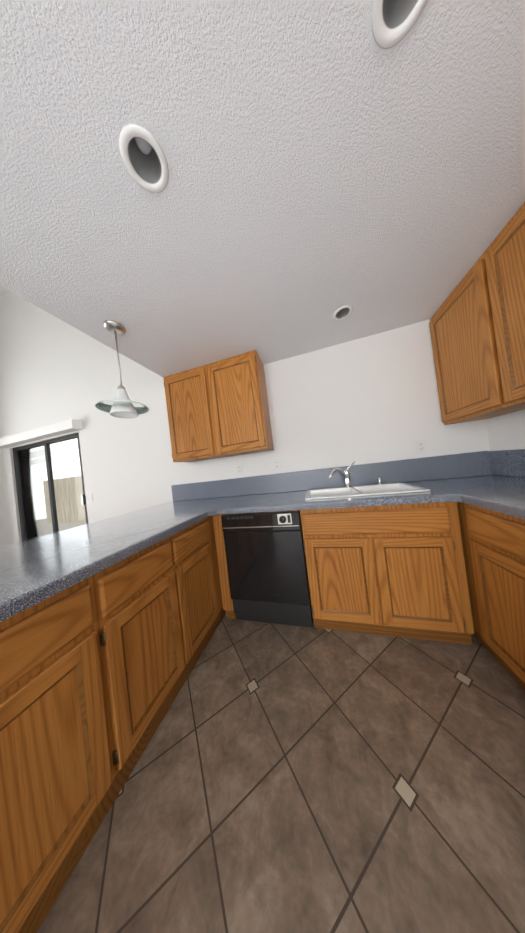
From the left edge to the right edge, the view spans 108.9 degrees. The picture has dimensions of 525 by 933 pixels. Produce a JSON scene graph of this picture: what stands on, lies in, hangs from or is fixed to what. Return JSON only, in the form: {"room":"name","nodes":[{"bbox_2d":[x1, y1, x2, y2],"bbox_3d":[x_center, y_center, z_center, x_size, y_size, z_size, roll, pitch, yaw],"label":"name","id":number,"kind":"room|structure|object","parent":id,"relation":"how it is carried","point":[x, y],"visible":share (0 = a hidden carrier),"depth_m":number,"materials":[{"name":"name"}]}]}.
{"room":"kitchen","nodes":[
{"label":"kitchen","id":0,"kind":"room"},
{"bbox_2d":[0,286,8,295],"bbox_3d":[-2.973,-3.241,-0.518,7.744,0.100,6.742,-7,-1,15],"label":"ceiling","id":1,"kind":"structure","parent":0,"point":[3,290],"depth_m":3.18,"materials":[{"name":"white paint"}]},
{"bbox_2d":[0,291,489,546],"bbox_3d":[-1.791,-0.924,2.617,7.784,4.700,0.160,-7,-1,15],"label":"wall","id":2,"kind":"structure","parent":0,"point":[374,398],"depth_m":2.36,"materials":[{"name":"white paint"}]},
{"bbox_2d":[0,419,82,447],"bbox_3d":[-3.600,-0.497,2.974,1.934,0.128,0.127,-7,-1,15],"label":"valance box","id":3,"kind":"object","parent":2,"relation":"attached to","point":[56,429],"visible":1,"depth_m":2.86,"materials":[{"name":"white paint"}]},
{"bbox_2d":[12,433,87,540],"bbox_3d":[-3.440,0.606,3.072,1.726,2.065,0.100,-7,-1,15],"label":"door frame","id":4,"kind":"structure","parent":2,"relation":"attached to","point":[26,495],"depth_m":3.21,"materials":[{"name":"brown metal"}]},
{"bbox_2d":[88,493,92,500],"bbox_3d":[-2.531,0.447,2.760,0.076,0.122,0.010,-7,-1,15],"label":"switch plate","id":5,"kind":"object","parent":2,"relation":"attached to","point":[90,497],"visible":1,"depth_m":2.76,"materials":[{"name":"white plastic"}]},
{"bbox_2d":[163,350,273,461],"bbox_3d":[-0.480,-0.572,2.018,1.059,0.928,0.302,-7,-1,15],"label":"upper cabinet","id":6,"kind":"object","parent":2,"relation":"attached to","point":[218,409],"visible":1,"depth_m":1.86,"materials":[{"name":"brown wood"}]},
{"bbox_2d":[236,464,242,474],"bbox_3d":[-0.260,0.031,2.124,0.076,0.122,0.010,-7,-1,15],"label":"electrical outlet plate","id":7,"kind":"object","parent":2,"relation":"attached to","point":[239,468],"visible":1,"depth_m":2.12,"materials":[{"name":"white plastic"}]},
{"bbox_2d":[273,459,280,470],"bbox_3d":[0.154,-0.020,2.009,0.076,0.122,0.010,-7,-1,15],"label":"electrical outlet plate","id":8,"kind":"object","parent":2,"relation":"attached to","point":[276,464],"visible":1,"depth_m":2.00,"materials":[{"name":"white plastic"}]},
{"bbox_2d":[171,451,490,500],"bbox_3d":[0.369,0.152,1.944,3.141,0.201,0.020,-7,-1,15],"label":"backsplash","id":9,"kind":"structure","parent":2,"relation":"attached to","point":[470,464],"depth_m":1.80,"materials":[{"name":"laminate"}]},
{"bbox_2d":[415,439,426,453],"bbox_3d":[1.400,-0.174,1.661,0.076,0.122,0.010,-7,-1,15],"label":"electrical outlet plate","id":10,"kind":"object","parent":2,"relation":"attached to","point":[420,445],"visible":1,"depth_m":1.66,"materials":[{"name":"white plastic"}]},
{"bbox_2d":[0,0,524,376],"bbox_3d":[-0.536,-1.228,-1.235,2.854,0.300,6.582,-7,-1,15],"label":"ceiling","id":11,"kind":"structure","parent":0,"point":[326,159],"depth_m":0.70,"materials":[{"name":"white paint"}]},
{"bbox_2d":[95,320,148,418],"bbox_3d":[-1.005,-0.671,1.321,0.306,0.626,0.306,-7,-1,15],"label":"pendant light","id":12,"kind":"object","parent":11,"relation":"hanging from","point":[122,406],"visible":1,"depth_m":1.30,"materials":[{"name":"silver metal"}]},
{"bbox_2d":[119,123,168,192],"bbox_3d":[-0.417,-1.121,0.658,0.148,0.122,0.148,-7,-1,15],"label":"recessed light","id":13,"kind":"object","parent":11,"relation":"in","point":[143,158],"visible":0.85,"depth_m":0.67,"materials":[{"name":"white paint"}]},
{"bbox_2d":[333,305,352,320],"bbox_3d":[0.612,-1.234,1.447,0.148,0.122,0.148,-7,-1,15],"label":"recessed light","id":14,"kind":"object","parent":11,"relation":"in","point":[342,313],"visible":0.52,"depth_m":1.47,"materials":[{"name":"white paint"}]},
{"bbox_2d":[372,0,427,48],"bbox_3d":[0.338,-1.214,0.448,0.148,0.122,0.148,-7,-1,15],"label":"recessed light","id":15,"kind":"object","parent":11,"relation":"in","point":[393,22],"visible":1,"depth_m":0.49,"materials":[{"name":"white paint"}]},
{"bbox_2d":[37,613,524,932],"bbox_3d":[-2.378,1.512,-0.566,7.784,0.080,6.782,-7,-1,15],"label":"floor","id":16,"kind":"structure","parent":0,"point":[283,778],"depth_m":0.66,"materials":[{"name":"tile"}]},
{"bbox_2d":[0,562,139,932],"bbox_3d":[-0.926,0.873,0.627,0.620,0.872,0.474,-7,-1,15],"label":"base cabinet","id":17,"kind":"object","parent":16,"relation":"on","point":[96,669],"depth_m":0.58,"materials":[{"name":"brown wood"}]},
{"bbox_2d":[120,529,195,756],"bbox_3d":[-0.829,0.866,0.979,0.620,0.872,0.528,-7,-1,15],"label":"base cabinet","id":18,"kind":"object","parent":16,"relation":"on","point":[157,598],"depth_m":0.94,"materials":[{"name":"brown wood"}]},
{"bbox_2d":[184,516,223,661],"bbox_3d":[-0.732,0.859,1.329,0.620,0.872,0.446,-7,-1,15],"label":"base cabinet","id":19,"kind":"object","parent":16,"relation":"on","point":[203,584],"depth_m":1.33,"materials":[{"name":"brown wood"}]},
{"bbox_2d":[212,516,225,615],"bbox_3d":[-0.588,0.849,1.849,0.620,0.872,0.742,-7,-1,15],"label":"base cabinet","id":20,"kind":"object","parent":16,"relation":"on","point":[222,612],"depth_m":1.55,"materials":[{"name":"brown wood"}]},
{"bbox_2d":[0,507,207,621],"bbox_3d":[-1.152,0.440,0.623,0.990,0.041,2.010,-7,-1,15],"label":"countertop","id":21,"kind":"structure","parent":20,"relation":"on","point":[33,571],"depth_m":0.86,"materials":[{"name":"laminate"}]},
{"bbox_2d":[137,496,235,510],"bbox_3d":[-0.784,0.413,1.953,0.990,0.041,0.390,-7,-1,15],"label":"countertop","id":22,"kind":"structure","parent":20,"relation":"on","point":[186,503],"depth_m":2.02,"materials":[{"name":"laminate"}]},
{"bbox_2d":[122,475,524,516],"bbox_3d":[0.262,0.284,1.614,3.201,0.041,0.719,-7,-1,15],"label":"countertop","id":23,"kind":"structure","parent":20,"relation":"on","point":[441,490],"depth_m":1.31,"materials":[{"name":"laminate"}]},
{"bbox_2d":[329,462,381,487],"bbox_3d":[0.805,0.069,1.638,0.448,0.229,0.201,-7,-1,15],"label":"faucet","id":24,"kind":"object","parent":23,"relation":"on","point":[346,473],"visible":1,"depth_m":1.69,"materials":[{"name":"silver metal"}]},
{"bbox_2d":[305,482,429,499],"bbox_3d":[0.769,0.279,1.526,0.790,0.182,0.460,-7,-1,15],"label":"sink","id":25,"kind":"object","parent":23,"relation":"in","point":[374,489],"visible":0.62,"depth_m":1.60,"materials":[{"name":"white ceramic"}]},
{"bbox_2d":[221,510,311,626],"bbox_3d":[0.089,0.773,1.661,0.608,0.856,0.627,-7,-1,15],"label":"dishwasher","id":26,"kind":"object","parent":16,"relation":"on","point":[267,568],"visible":0.98,"depth_m":1.39,"materials":[{"name":"black metal"}]},
{"bbox_2d":[213,502,473,644],"bbox_3d":[0.495,0.716,1.597,1.612,0.871,0.644,-7,-1,15],"label":"base cabinet","id":27,"kind":"object","parent":16,"relation":"on","point":[399,570],"visible":0.88,"depth_m":1.19,"materials":[{"name":"brown wood"}]},
{"bbox_2d":[457,502,524,689],"bbox_3d":[1.503,0.588,1.084,0.615,0.871,1.091,-7,-1,15],"label":"base cabinet","id":28,"kind":"object","parent":16,"relation":"on","point":[493,543],"visible":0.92,"depth_m":0.91,"materials":[{"name":"brown wood"}]},
{"bbox_2d":[460,487,524,518],"bbox_3d":[1.340,0.143,0.762,0.651,0.041,0.402,-7,-1,15],"label":"countertop","id":29,"kind":"structure","parent":28,"relation":"on","point":[512,503],"depth_m":0.89,"materials":[{"name":"laminate"}]},
{"bbox_2d":[486,409,524,450],"bbox_3d":[0.918,-1.305,-1.638,0.160,4.700,6.582,-7,-1,15],"label":"wall","id":30,"kind":"structure","parent":0,"point":[506,431],"depth_m":1.39,"materials":[{"name":"white paint"}]},
{"bbox_2d":[429,202,524,424],"bbox_3d":[1.486,-0.820,1.059,0.301,0.928,1.093,-7,-1,15],"label":"upper cabinet","id":31,"kind":"object","parent":30,"relation":"attached to","point":[477,325],"visible":0.98,"depth_m":1.14,"materials":[{"name":"brown wood"}]},
{"bbox_2d":[487,449,524,476],"bbox_3d":[1.548,-0.006,0.392,0.020,0.193,2.280,-7,-1,15],"label":"backsplash","id":32,"kind":"structure","parent":30,"relation":"attached to","point":[500,462],"depth_m":1.38,"materials":[{"name":"laminate"}]},
{"label":"outside","id":33,"kind":"structure","parent":0,"visible":0},
{"bbox_2d":[38,518,85,535],"bbox_3d":[-3.816,1.786,6.869,16.000,0.070,6.830,-7,-1,15],"label":"ground","id":34,"kind":"structure","parent":33,"point":[65,526],"depth_m":6.78,"materials":[{"name":"beige concrete"}]},
{"bbox_2d":[32,442,78,464],"bbox_3d":[-4.990,0.624,5.053,7.000,2.470,1.690,-7,-1,15],"label":"patio cover","id":35,"kind":"object","parent":34,"relation":"on","point":[73,446],"depth_m":5.33,"materials":[{"name":"white"}]},
{"bbox_2d":[43,475,85,523],"bbox_3d":[-5.737,1.084,6.810,6.524,1.760,0.060,-7,-1,15],"label":"fence","id":36,"kind":"object","parent":34,"relation":"on","point":[76,504],"depth_m":7.28,"materials":[{"name":"beige wood"}]}
]}

